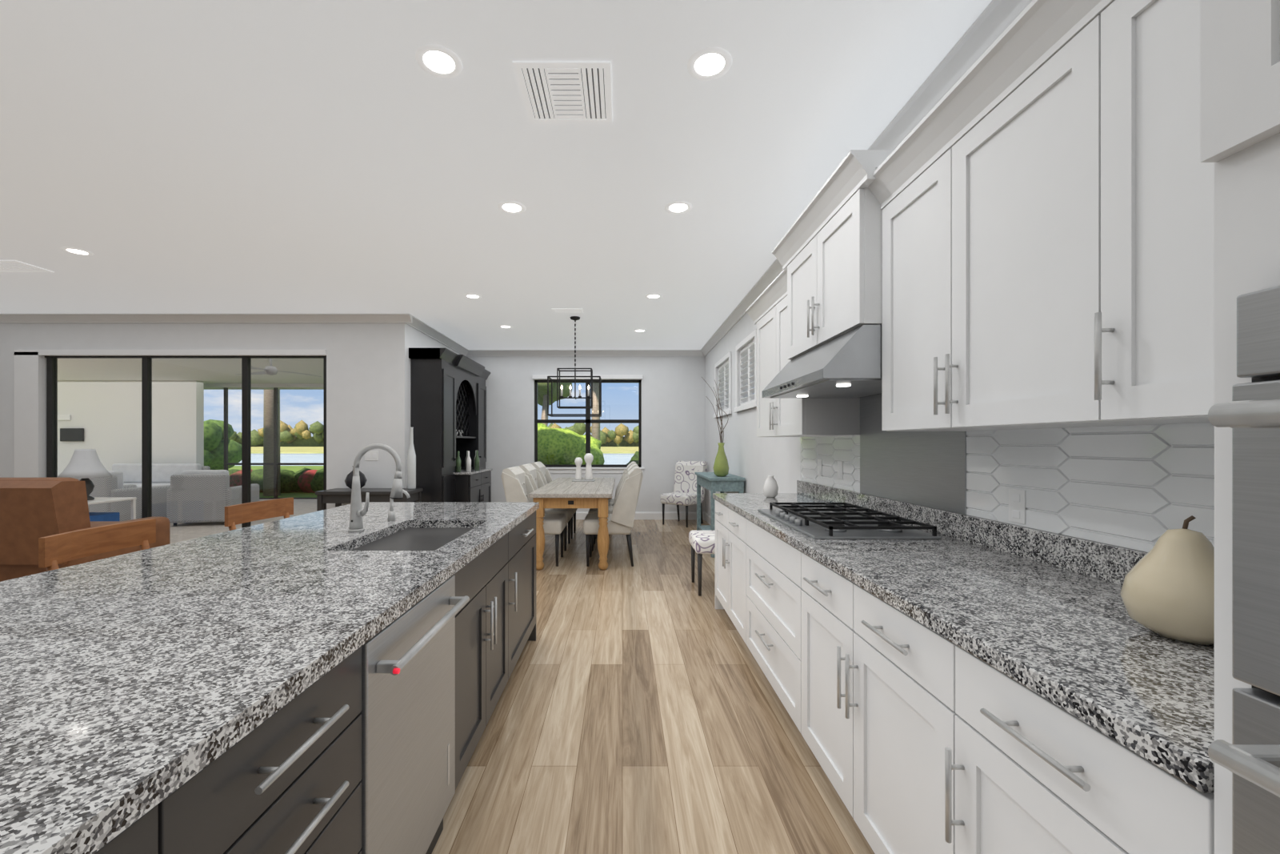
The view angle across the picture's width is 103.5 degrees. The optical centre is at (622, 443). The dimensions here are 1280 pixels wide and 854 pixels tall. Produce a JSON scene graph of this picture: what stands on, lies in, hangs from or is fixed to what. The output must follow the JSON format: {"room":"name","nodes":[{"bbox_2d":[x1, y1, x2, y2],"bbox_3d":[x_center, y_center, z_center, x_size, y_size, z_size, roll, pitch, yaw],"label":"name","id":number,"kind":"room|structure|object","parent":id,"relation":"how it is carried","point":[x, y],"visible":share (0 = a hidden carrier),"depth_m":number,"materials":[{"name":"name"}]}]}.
{"room":"kitchen","nodes":[
{"label":"kitchen","id":0,"kind":"room"},
{"bbox_2d":[0,323,411,508],"bbox_3d":[-5.960,-0.142,6.390,6.480,2.915,0.180,0,0,0],"label":"wall","id":1,"kind":"structure","parent":0,"point":[368,383],"depth_m":6.30,"materials":[{"name":"paint"}]},
{"bbox_2d":[14,349,326,541],"bbox_3d":[-5.638,0.072,6.350,3.885,2.485,0.140,0,0,0],"label":"sliding glass door","id":2,"kind":"structure","parent":1,"relation":"attached to","point":[36,410],"depth_m":6.35,"materials":[{"name":"clear glass"}]},
{"bbox_2d":[0,313,415,326],"bbox_3d":[-5.852,-1.552,6.253,6.455,0.095,0.095,0,0,0],"label":"crown molding","id":3,"kind":"structure","parent":1,"relation":"attached to","point":[407,318],"depth_m":6.25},
{"bbox_2d":[364,450,378,460],"bbox_3d":[-3.135,0.152,6.295,0.170,0.125,0.008,0,0,0],"label":"switch plate","id":4,"kind":"object","parent":1,"relation":"attached to","point":[371,455],"visible":0.88,"depth_m":6.29,"materials":[{"name":"white plastic"}]},
{"bbox_2d":[411,326,460,354],"bbox_3d":[-2.810,-0.142,7.600,0.180,2.915,2.240,0,0,0],"label":"wall","id":5,"kind":"structure","parent":0,"point":[419,339],"depth_m":6.90,"materials":[{"name":"paint"}]},
{"bbox_2d":[412,316,470,355],"bbox_3d":[-2.672,-1.552,7.465,0.095,0.095,2.310,0,0,0],"label":"crown molding","id":6,"kind":"structure","parent":5,"relation":"attached to","point":[422,326],"depth_m":7.34,"materials":[{"name":"white wood"}]},
{"bbox_2d":[456,354,485,376],"bbox_3d":[-2.458,-1.147,7.510,0.517,0.155,1.120,0,0,0],"label":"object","id":7,"kind":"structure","parent":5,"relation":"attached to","point":[466,366],"depth_m":7.40,"materials":[{"name":"black wood"}]},
{"bbox_2d":[0,0,991,349],"bbox_3d":[-3.885,-1.650,2.760,10.990,0.100,12.280,0,0,0],"label":"ceiling","id":8,"kind":"structure","parent":0,"point":[254,157],"depth_m":2.79,"materials":[{"name":"paint"}]},
{"bbox_2d":[0,260,54,272],"bbox_3d":[-5.550,-1.596,4.550,0.500,0.007,0.300,0,0,0],"label":"ceiling vent","id":9,"kind":"object","parent":8,"relation":"in","point":[6,266],"depth_m":4.60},
{"bbox_2d":[60,247,93,255],"bbox_3d":[-4.540,-1.597,4.200,0.187,0.006,0.187,0,0,-39],"label":"recessed light","id":10,"kind":"object","parent":8,"relation":"in","point":[70,250],"depth_m":4.20,"materials":[{"name":"white"}]},
{"bbox_2d":[415,44,462,78],"bbox_3d":[-0.768,-1.597,2.113,0.187,0.006,0.187,0,0,-6],"label":"recessed light","id":11,"kind":"object","parent":8,"relation":"in","point":[438,61],"depth_m":2.11,"materials":[{"name":"white"}]},
{"bbox_2d":[464,293,481,299],"bbox_3d":[-1.626,-1.597,5.478,0.187,0.006,0.187,0,0,-6],"label":"recessed light","id":12,"kind":"object","parent":8,"relation":"in","point":[474,296],"depth_m":5.47,"materials":[{"name":"white"}]},
{"bbox_2d":[498,324,512,327],"bbox_3d":[-1.600,-1.597,6.904,0.187,0.006,0.187,0,0,-39],"label":"recessed light","id":13,"kind":"object","parent":8,"relation":"in","point":[501,326],"depth_m":6.90,"materials":[{"name":"white"}]},
{"bbox_2d":[497,200,526,214],"bbox_3d":[-0.748,-1.597,3.417,0.187,0.006,0.187,0,0,-39],"label":"recessed light","id":14,"kind":"object","parent":8,"relation":"in","point":[514,207],"depth_m":3.41,"materials":[{"name":"white"}]},
{"bbox_2d":[512,60,611,123],"bbox_3d":[-0.255,-1.596,2.310,0.410,0.007,0.400,0,0,0],"label":"ceiling vent","id":15,"kind":"object","parent":8,"relation":"in","point":[566,91],"depth_m":2.28,"materials":[{"name":"white metal"}]},
{"bbox_2d":[552,308,583,312],"bbox_3d":[-0.660,-1.596,6.070,0.360,0.007,0.180,0,0,0],"label":"ceiling vent","id":16,"kind":"object","parent":8,"relation":"in","point":[554,310],"depth_m":6.03,"materials":[{"name":"white metal"}]},
{"bbox_2d":[547,316,601,416],"bbox_3d":[-0.600,-0.973,6.400,0.656,1.252,0.356,0,0,0],"label":"pendant chandelier","id":17,"kind":"object","parent":8,"relation":"hanging from","point":[591,376],"visible":1,"depth_m":6.39,"materials":[{"name":"black metal"}]},
{"bbox_2d":[633,328,646,331],"bbox_3d":[0.250,-1.597,7.149,0.187,0.006,0.187,0,0,-6],"label":"recessed light","id":18,"kind":"object","parent":8,"relation":"in","point":[637,330],"depth_m":7.15,"materials":[{"name":"white"}]},
{"bbox_2d":[644,293,662,299],"bbox_3d":[0.339,-1.597,5.478,0.187,0.006,0.187,0,0,-6],"label":"recessed light","id":19,"kind":"object","parent":8,"relation":"in","point":[652,296],"depth_m":5.47,"materials":[{"name":"white"}]},
{"bbox_2d":[664,200,691,214],"bbox_3d":[0.380,-1.597,3.417,0.187,0.006,0.187,0,0,-39],"label":"recessed light","id":20,"kind":"object","parent":8,"relation":"in","point":[677,207],"depth_m":3.41,"materials":[{"name":"white"}]},
{"bbox_2d":[687,46,731,80],"bbox_3d":[0.368,-1.597,2.127,0.187,0.006,0.187,0,0,-24],"label":"recessed light","id":21,"kind":"object","parent":8,"relation":"in","point":[706,63],"depth_m":2.12,"materials":[{"name":"white"}]},
{"bbox_2d":[466,356,704,511],"bbox_3d":[-0.735,-0.142,8.810,4.330,2.915,0.180,0,0,0],"label":"wall","id":22,"kind":"structure","parent":0,"point":[673,410],"depth_m":8.72,"materials":[{"name":"paint"}]},
{"bbox_2d":[464,349,700,355],"bbox_3d":[-0.695,-1.552,8.673,4.050,0.095,0.095,0,0,0],"label":"crown molding","id":23,"kind":"structure","parent":22,"relation":"attached to","point":[473,352],"depth_m":8.67,"materials":[{"name":"white wood"}]},
{"bbox_2d":[532,374,644,472],"bbox_3d":[-0.600,-0.333,8.758,1.960,1.695,0.175,0,0,0],"label":"dining window","id":24,"kind":"structure","parent":22,"relation":"in","point":[596,468],"depth_m":8.78,"materials":[{"name":"clear glass"}]},
{"bbox_2d":[572,512,703,519],"bbox_3d":[-0.645,1.250,8.712,4.150,0.130,0.016,0,0,0],"label":"baseboard","id":25,"kind":"structure","parent":22,"relation":"attached to","point":[654,515],"depth_m":8.70,"materials":[{"name":"white wood"}]},
{"bbox_2d":[432,519,874,853],"bbox_3d":[-3.885,1.365,2.760,10.990,0.100,12.280,0,0,0],"label":"floor","id":26,"kind":"structure","parent":0,"point":[639,708],"depth_m":2.25,"materials":[{"name":"brown wood"}]},
{"bbox_2d":[0,477,170,581],"bbox_3d":[-5.200,0.805,4.630,1.280,1.020,1.020,0,0,0],"label":"leather armchair","id":27,"kind":"object","parent":26,"relation":"on","point":[33,510],"visible":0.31,"depth_m":4.20,"materials":[{"name":"brown leather"}]},
{"bbox_2d":[38,518,155,571],"bbox_3d":[-1.953,0.833,2.118,0.505,0.967,0.480,0,0,-4],"label":"bar stool","id":28,"kind":"object","parent":26,"relation":"on","point":[54,550],"visible":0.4,"depth_m":2.08,"materials":[{"name":"brown wood"}]},
{"bbox_2d":[87,496,136,520],"bbox_3d":[-6.160,0.983,5.780,0.600,0.665,0.600,0,0,0],"label":"side table","id":29,"kind":"object","parent":26,"relation":"on","point":[104,516],"visible":0.19,"depth_m":5.89,"materials":[{"name":"white wood"}]},
{"bbox_2d":[56,448,112,499],"bbox_3d":[-6.160,0.356,5.780,0.450,0.585,0.450,0,0,0],"label":"table lamp","id":30,"kind":"object","parent":29,"relation":"on","point":[85,465],"visible":0.88,"depth_m":5.70,"materials":[{"name":"white fabric"}]},
{"bbox_2d":[224,497,293,530],"bbox_3d":[-1.953,0.833,3.002,0.505,0.967,0.480,0,0,6],"label":"bar stool","id":31,"kind":"object","parent":26,"relation":"on","point":[239,514],"visible":0.23,"depth_m":3.01,"materials":[{"name":"brown wood"}]},
{"bbox_2d":[80,504,539,853],"bbox_3d":[-0.964,0.878,1.540,0.906,0.876,3.680,0,0,0],"label":"kitchen island","id":32,"kind":"object","parent":26,"relation":"on","point":[323,681],"depth_m":1.16,"materials":[{"name":"grey wood"}]},
{"bbox_2d":[0,501,539,853],"bbox_3d":[-1.184,0.420,1.550,1.233,0.040,3.760,0,0,0],"label":"island countertop","id":33,"kind":"structure","parent":32,"relation":"on","point":[120,674],"depth_m":1.02,"materials":[{"name":"grey stone"}]},
{"bbox_2d":[348,443,410,531],"bbox_3d":[-1.127,0.200,2.444,0.244,0.400,0.392,0,0,0],"label":"faucet","id":34,"kind":"object","parent":33,"relation":"on","point":[357,513],"visible":1,"depth_m":2.29,"materials":[{"name":"silver metal"}]},
{"bbox_2d":[348,524,473,549],"bbox_3d":[-0.910,0.542,2.255,0.448,0.228,0.778,0,0,0],"label":"sink","id":35,"kind":"object","parent":33,"relation":"in","point":[414,536],"depth_m":2.34,"materials":[{"name":"grey metal"}]},
{"bbox_2d":[315,488,423,511],"bbox_3d":[-3.015,0.935,6.045,1.070,0.760,0.450,0,0,0],"label":"table","id":36,"kind":"object","parent":26,"relation":"on","point":[338,497],"visible":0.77,"depth_m":5.85,"materials":[{"name":"black wood"}]},
{"bbox_2d":[344,465,367,489],"bbox_3d":[-3.200,0.414,6.050,0.240,0.280,0.240,0,0,0],"label":"vase","id":37,"kind":"object","parent":36,"relation":"on","point":[349,479],"visible":0.48,"depth_m":5.99,"materials":[{"name":"black ceramic"}]},
{"bbox_2d":[407,427,415,488],"bbox_3d":[-2.560,0.179,6.120,0.100,0.750,0.100,0,0,0],"label":"bottle","id":38,"kind":"object","parent":36,"relation":"on","point":[411,469],"visible":1,"depth_m":6.08,"materials":[{"name":"white ceramic"}]},
{"bbox_2d":[408,348,456,501],"bbox_3d":[-2.508,0.045,6.730,0.417,2.540,0.520,0,0,0],"label":"tall cabinet","id":39,"kind":"object","parent":26,"relation":"on","point":[448,406],"depth_m":6.47,"materials":[{"name":"black wood"}]},
{"bbox_2d":[456,370,488,469],"bbox_3d":[-2.508,0.045,8.290,0.417,2.540,0.520,0,0,0],"label":"tall cabinet","id":40,"kind":"object","parent":26,"relation":"on","point":[471,391],"depth_m":8.03,"materials":[{"name":"black wood"}]},
{"bbox_2d":[453,469,491,501],"bbox_3d":[-2.215,0.873,7.510,0.230,0.885,1.225,0,0,0],"label":"base cabinet","id":41,"kind":"object","parent":26,"relation":"on","point":[477,487],"depth_m":7.09,"materials":[{"name":"black wood"}]},
{"bbox_2d":[456,466,491,475],"bbox_3d":[-2.208,0.415,7.510,0.245,0.030,1.180,0,0,0],"label":"countertop","id":42,"kind":"structure","parent":41,"relation":"on","point":[482,469],"depth_m":7.32,"materials":[{"name":"grey stone"}]},
{"bbox_2d":[500,465,566,566],"bbox_3d":[-0.970,0.791,5.620,0.640,1.052,0.580,0,0,0],"label":"dining chair","id":43,"kind":"object","parent":26,"relation":"on","point":[518,486],"visible":0.65,"depth_m":5.37,"materials":[{"name":"beige fabric"}]},
{"bbox_2d":[518,463,572,550],"bbox_3d":[-0.970,0.791,6.400,0.640,1.052,0.580,0,0,0],"label":"dining chair","id":44,"kind":"object","parent":26,"relation":"on","point":[531,472],"visible":0.44,"depth_m":6.20,"materials":[{"name":"beige fabric"}]},
{"bbox_2d":[531,461,577,538],"bbox_3d":[-0.970,0.791,7.180,0.640,1.052,0.580,0,0,0],"label":"dining chair","id":45,"kind":"object","parent":26,"relation":"on","point":[542,470],"visible":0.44,"depth_m":7.10,"materials":[{"name":"beige fabric"}]},
{"bbox_2d":[528,477,615,569],"bbox_3d":[-0.535,0.915,6.385,0.850,0.801,2.430,0,0,0],"label":"dining table","id":46,"kind":"object","parent":26,"relation":"on","point":[566,493],"visible":0.73,"depth_m":5.24,"materials":[{"name":"brown wood"}]},
{"bbox_2d":[572,452,595,481],"bbox_3d":[-0.530,0.324,6.900,0.300,0.380,0.240,0,0,0],"label":"centerpiece","id":47,"kind":"object","parent":46,"relation":"on","point":[588,458],"visible":1,"depth_m":6.86,"materials":[{"name":"white ceramic"}]},
{"bbox_2d":[583,465,643,566],"bbox_3d":[-0.100,0.791,5.620,0.640,1.052,0.580,0,0,0],"label":"dining chair","id":48,"kind":"object","parent":26,"relation":"on","point":[621,518],"visible":0.98,"depth_m":5.36,"materials":[{"name":"beige fabric"}]},
{"bbox_2d":[588,463,639,550],"bbox_3d":[-0.100,0.791,6.400,0.640,1.052,0.580,0,0,0],"label":"dining chair","id":49,"kind":"object","parent":26,"relation":"on","point":[593,510],"visible":0.08,"depth_m":6.17,"materials":[{"name":"beige fabric"}]},
{"bbox_2d":[595,460,636,538],"bbox_3d":[-0.100,0.791,7.180,0.640,1.052,0.580,0,0,0],"label":"dining chair","id":50,"kind":"object","parent":26,"relation":"on","point":[610,502],"visible":0.06,"depth_m":7.06,"materials":[{"name":"beige fabric"}]},
{"bbox_2d":[660,460,707,527],"bbox_3d":[1.005,0.806,8.252,0.537,1.022,0.640,0,0,38],"label":"chair","id":51,"kind":"object","parent":26,"relation":"on","point":[684,493],"visible":0.98,"depth_m":8.29,"materials":[{"name":"fabric"}]},
{"bbox_2d":[688,530,714,595],"bbox_3d":[0.865,1.070,4.570,0.470,0.490,0.500,0,0,0],"label":"chair","id":52,"kind":"object","parent":26,"relation":"on","point":[702,542],"visible":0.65,"depth_m":4.35,"materials":[{"name":"fabric"}]},
{"bbox_2d":[694,472,745,557],"bbox_3d":[1.205,0.855,6.375,0.410,0.920,1.190,0,0,0],"label":"console table","id":53,"kind":"object","parent":26,"relation":"on","point":[712,482],"visible":0.62,"depth_m":5.81,"materials":[{"name":"teal wood"}]},
{"bbox_2d":[701,376,729,476],"bbox_3d":[1.120,-0.211,6.046,0.310,1.210,0.242,0,0,0],"label":"vase","id":54,"kind":"object","parent":53,"relation":"on","point":[721,466],"visible":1,"depth_m":5.97,"materials":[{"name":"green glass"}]},
{"bbox_2d":[712,496,741,635],"bbox_3d":[1.081,0.878,3.510,0.689,0.875,1.020,0,0,0],"label":"base cabinet","id":55,"kind":"object","parent":26,"relation":"on","point":[727,522],"depth_m":3.48,"materials":[{"name":"white wood"}]},
{"bbox_2d":[741,515,795,724],"bbox_3d":[1.081,0.878,2.540,0.689,0.875,1.061,0,0,0],"label":"base cabinet","id":56,"kind":"object","parent":26,"relation":"on","point":[768,560],"depth_m":2.50,"materials":[{"name":"white wood"}]},
{"bbox_2d":[796,547,923,853],"bbox_3d":[1.081,0.878,1.565,0.689,0.875,1.030,0,0,0],"label":"base cabinet","id":57,"kind":"object","parent":26,"relation":"on","point":[860,655],"depth_m":1.54,"materials":[{"name":"white wood"}]},
{"bbox_2d":[924,620,1214,853],"bbox_3d":[1.081,0.878,0.910,0.689,0.875,0.560,0,0,0],"label":"base cabinet","id":58,"kind":"object","parent":26,"relation":"on","point":[969,685],"depth_m":0.91,"materials":[{"name":"white wood"}]},
{"bbox_2d":[712,492,1214,783],"bbox_3d":[1.076,0.420,2.341,0.699,0.040,3.418,0,0,0],"label":"countertop","id":59,"kind":"structure","parent":58,"relation":"on","point":[1071,635],"depth_m":1.09,"materials":[{"name":"grey stone"}]},
{"bbox_2d":[763,475,778,497],"bbox_3d":[1.100,0.319,3.740,0.110,0.160,0.110,0,0,0],"label":"jar","id":60,"kind":"object","parent":59,"relation":"on","point":[770,488],"visible":1,"depth_m":3.70,"materials":[{"name":"ceramic"}]},
{"bbox_2d":[757,502,941,539],"bbox_3d":[1.065,0.374,2.540,0.530,0.052,0.880,0,0,0],"label":"cooktop","id":61,"kind":"object","parent":59,"relation":"in","point":[836,521],"visible":1,"depth_m":2.32,"materials":[{"name":"silver metal"}]},
{"bbox_2d":[1120,515,1214,644],"bbox_3d":[1.160,0.273,1.040,0.190,0.252,0.190,0,0,0],"label":"pear","id":62,"kind":"object","parent":59,"relation":"on","point":[1167,590],"visible":0.85,"depth_m":1.01,"materials":[{"name":"ceramic"}]},
{"bbox_2d":[1200,0,1279,853],"bbox_3d":[1.026,0.117,0.168,0.799,2.395,0.916,0,0,0],"label":"tall cabinet","id":63,"kind":"object","parent":26,"relation":"on","point":[1240,94],"visible":1,"depth_m":0.57,"materials":[{"name":"white wood"}]},
{"bbox_2d":[704,312,1134,549],"bbox_3d":[1.520,-0.142,2.850,0.180,2.915,12.100,0,0,0],"label":"wall","id":64,"kind":"structure","parent":0,"point":[754,461],"depth_m":5.99,"materials":[{"name":"paint"}]},
{"bbox_2d":[704,512,710,524],"bbox_3d":[1.422,1.250,6.790,0.016,0.130,3.780,0,0,0],"label":"baseboard","id":65,"kind":"structure","parent":64,"relation":"attached to","point":[706,517],"depth_m":8.38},
{"bbox_2d":[713,351,731,417],"bbox_3d":[1.463,-0.795,7.140,0.144,0.820,1.120,0,0,0],"label":"window shutter","id":66,"kind":"object","parent":64,"relation":"attached to","point":[725,374],"visible":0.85,"depth_m":7.17,"materials":[{"name":"white wood"}]},
{"bbox_2d":[734,328,756,411],"bbox_3d":[1.463,-0.795,5.780,0.144,0.820,1.000,0,0,0],"label":"window shutter","id":67,"kind":"object","parent":64,"relation":"attached to","point":[748,357],"visible":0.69,"depth_m":5.83,"materials":[{"name":"white wood"}]},
{"bbox_2d":[755,278,859,436],"bbox_3d":[1.248,-0.565,3.510,0.356,1.030,1.020,0,0,0],"label":"upper cabinet","id":68,"kind":"object","parent":64,"relation":"attached to","point":[775,417],"depth_m":3.41,"materials":[{"name":"white wood"}]},
{"bbox_2d":[784,153,899,361],"bbox_3d":[1.203,-0.833,2.540,0.446,0.675,0.920,0,0,0],"label":"upper cabinet","id":69,"kind":"object","parent":64,"relation":"attached to","point":[832,261],"depth_m":2.30,"materials":[{"name":"white wood"}]},
{"bbox_2d":[761,324,881,398],"bbox_3d":[1.117,-0.374,2.540,0.586,0.231,0.914,0,0,0],"label":"range hood","id":70,"kind":"object","parent":69,"relation":"attached to","point":[847,365],"visible":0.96,"depth_m":2.21,"materials":[{"name":"silver metal"}]},
{"bbox_2d":[700,0,1032,355],"bbox_3d":[1.382,-1.552,2.760,0.095,0.095,11.920,0,0,0],"label":"crown molding","id":71,"kind":"structure","parent":64,"relation":"attached to","point":[986,30],"depth_m":2.19,"materials":[{"name":"white wood"}]},
{"bbox_2d":[880,124,931,431],"bbox_3d":[1.248,-0.565,1.825,0.356,1.030,0.510,0,0,0],"label":"upper cabinet","id":72,"kind":"object","parent":64,"relation":"attached to","point":[906,184],"depth_m":1.90,"materials":[{"name":"white wood"}]},
{"bbox_2d":[796,480,1147,585],"bbox_3d":[1.413,0.348,2.341,0.024,0.105,3.418,0,0,0],"label":"backsplash","id":73,"kind":"structure","parent":64,"relation":"attached to","point":[1110,562],"depth_m":1.82,"materials":[{"name":"grey stone"}]},
{"bbox_2d":[931,0,1059,431],"bbox_3d":[1.248,-0.565,1.385,0.356,1.030,0.650,0,0,0],"label":"upper cabinet","id":74,"kind":"object","parent":64,"relation":"attached to","point":[1013,229],"depth_m":1.43,"materials":[{"name":"white wood"}]},
{"bbox_2d":[800,393,1214,551],"bbox_3d":[1.421,0.004,2.325,0.017,0.579,3.390,0,0,0],"label":"tile backsplash","id":75,"kind":"structure","parent":64,"relation":"attached to","point":[1142,487],"depth_m":1.69,"materials":[{"name":"tile"}]},
{"bbox_2d":[1059,0,1214,427],"bbox_3d":[1.248,-0.565,0.915,0.356,1.030,0.570,0,0,0],"label":"upper cabinet","id":76,"kind":"object","parent":64,"relation":"attached to","point":[1137,195],"depth_m":1.06,"materials":[{"name":"white wood"}]},
{"label":"outside","id":77,"kind":"structure","parent":0,"visible":0},
{"bbox_2d":[228,446,638,497],"bbox_3d":[0.000,1.640,203.240,520.000,0.550,393.520,0,0,0],"label":"lawn","id":78,"kind":"structure","parent":77,"point":[603,450],"depth_m":58.40,"materials":[{"name":"green plant"}]},
{"bbox_2d":[57,380,203,475],"bbox_3d":[-11.735,-0.020,11.300,4.530,2.770,0.200,0,0,0],"label":"wall","id":79,"kind":"structure","parent":78,"relation":"on","point":[128,404],"depth_m":11.18,"materials":[{"name":"white paint"}]},
{"bbox_2d":[57,414,83,440],"bbox_3d":[-12.275,-0.340,11.172,0.650,0.590,0.045,0,0,0],"label":"tv","id":80,"kind":"object","parent":79,"relation":"attached to","point":[69,434],"depth_m":11.15,"materials":[{"name":"black plastic"}]},
{"bbox_2d":[57,358,323,389],"bbox_3d":[-8.450,-1.435,9.440,11.100,0.220,5.920,0,0,0],"label":"ceiling","id":81,"kind":"structure","parent":79,"relation":"on","point":[210,378],"depth_m":9.89,"materials":[{"name":"paint"}]},
{"bbox_2d":[235,358,320,376],"bbox_3d":[-5.382,-1.215,7.519,1.166,0.380,1.167,0,0,0],"label":"fan","id":82,"kind":"object","parent":81,"relation":"hanging from","point":[270,368],"depth_m":7.59,"materials":[{"name":"metal"}]},
{"bbox_2d":[170,498,316,543],"bbox_3d":[-8.450,1.347,9.290,11.100,0.055,5.620,0,0,0],"label":"pavers","id":83,"kind":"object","parent":78,"relation":"on","point":[192,527],"depth_m":8.04,"materials":[{"name":"grey stone"}]},
{"bbox_2d":[76,470,170,520],"bbox_3d":[-8.256,0.877,8.321,0.940,0.884,0.900,0,0,12],"label":"armchair","id":84,"kind":"object","parent":83,"relation":"on","point":[108,490],"depth_m":7.97,"materials":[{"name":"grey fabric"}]},
{"bbox_2d":[112,463,210,487],"bbox_3d":[-10.000,0.877,10.580,2.140,0.884,0.900,0,0,0],"label":"wicker sofa","id":85,"kind":"object","parent":83,"relation":"on","point":[137,470],"depth_m":10.75,"materials":[{"name":"grey wicker"}]},
{"bbox_2d":[166,469,259,526],"bbox_3d":[-6.845,0.877,8.470,0.940,0.884,0.900,0,0,-10],"label":"armchair","id":86,"kind":"object","parent":83,"relation":"on","point":[198,498],"depth_m":8.04,"materials":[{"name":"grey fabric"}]},
{"bbox_2d":[224,387,323,498],"bbox_3d":[-6.195,0.020,12.000,6.550,2.690,0.060,0,0,0],"label":"screen frame","id":87,"kind":"object","parent":83,"relation":"on","point":[275,430],"depth_m":11.97,"materials":[{"name":"brown metal"}]},
{"bbox_2d":[204,382,638,495],"bbox_3d":[0.000,-3.224,113.475,680.000,12.931,205.049,0,0,0],"label":"trees","id":88,"kind":"object","parent":78,"relation":"on","point":[319,427],"depth_m":16.55,"materials":[{"name":"green plant"}]},
{"bbox_2d":[222,423,638,492],"bbox_3d":[-6.438,0.528,12.184,14.962,1.984,5.338,0,0,0],"label":"hedge","id":89,"kind":"object","parent":78,"relation":"on","point":[559,447],"depth_m":10.03,"materials":[{"name":"green plant"}]}
]}

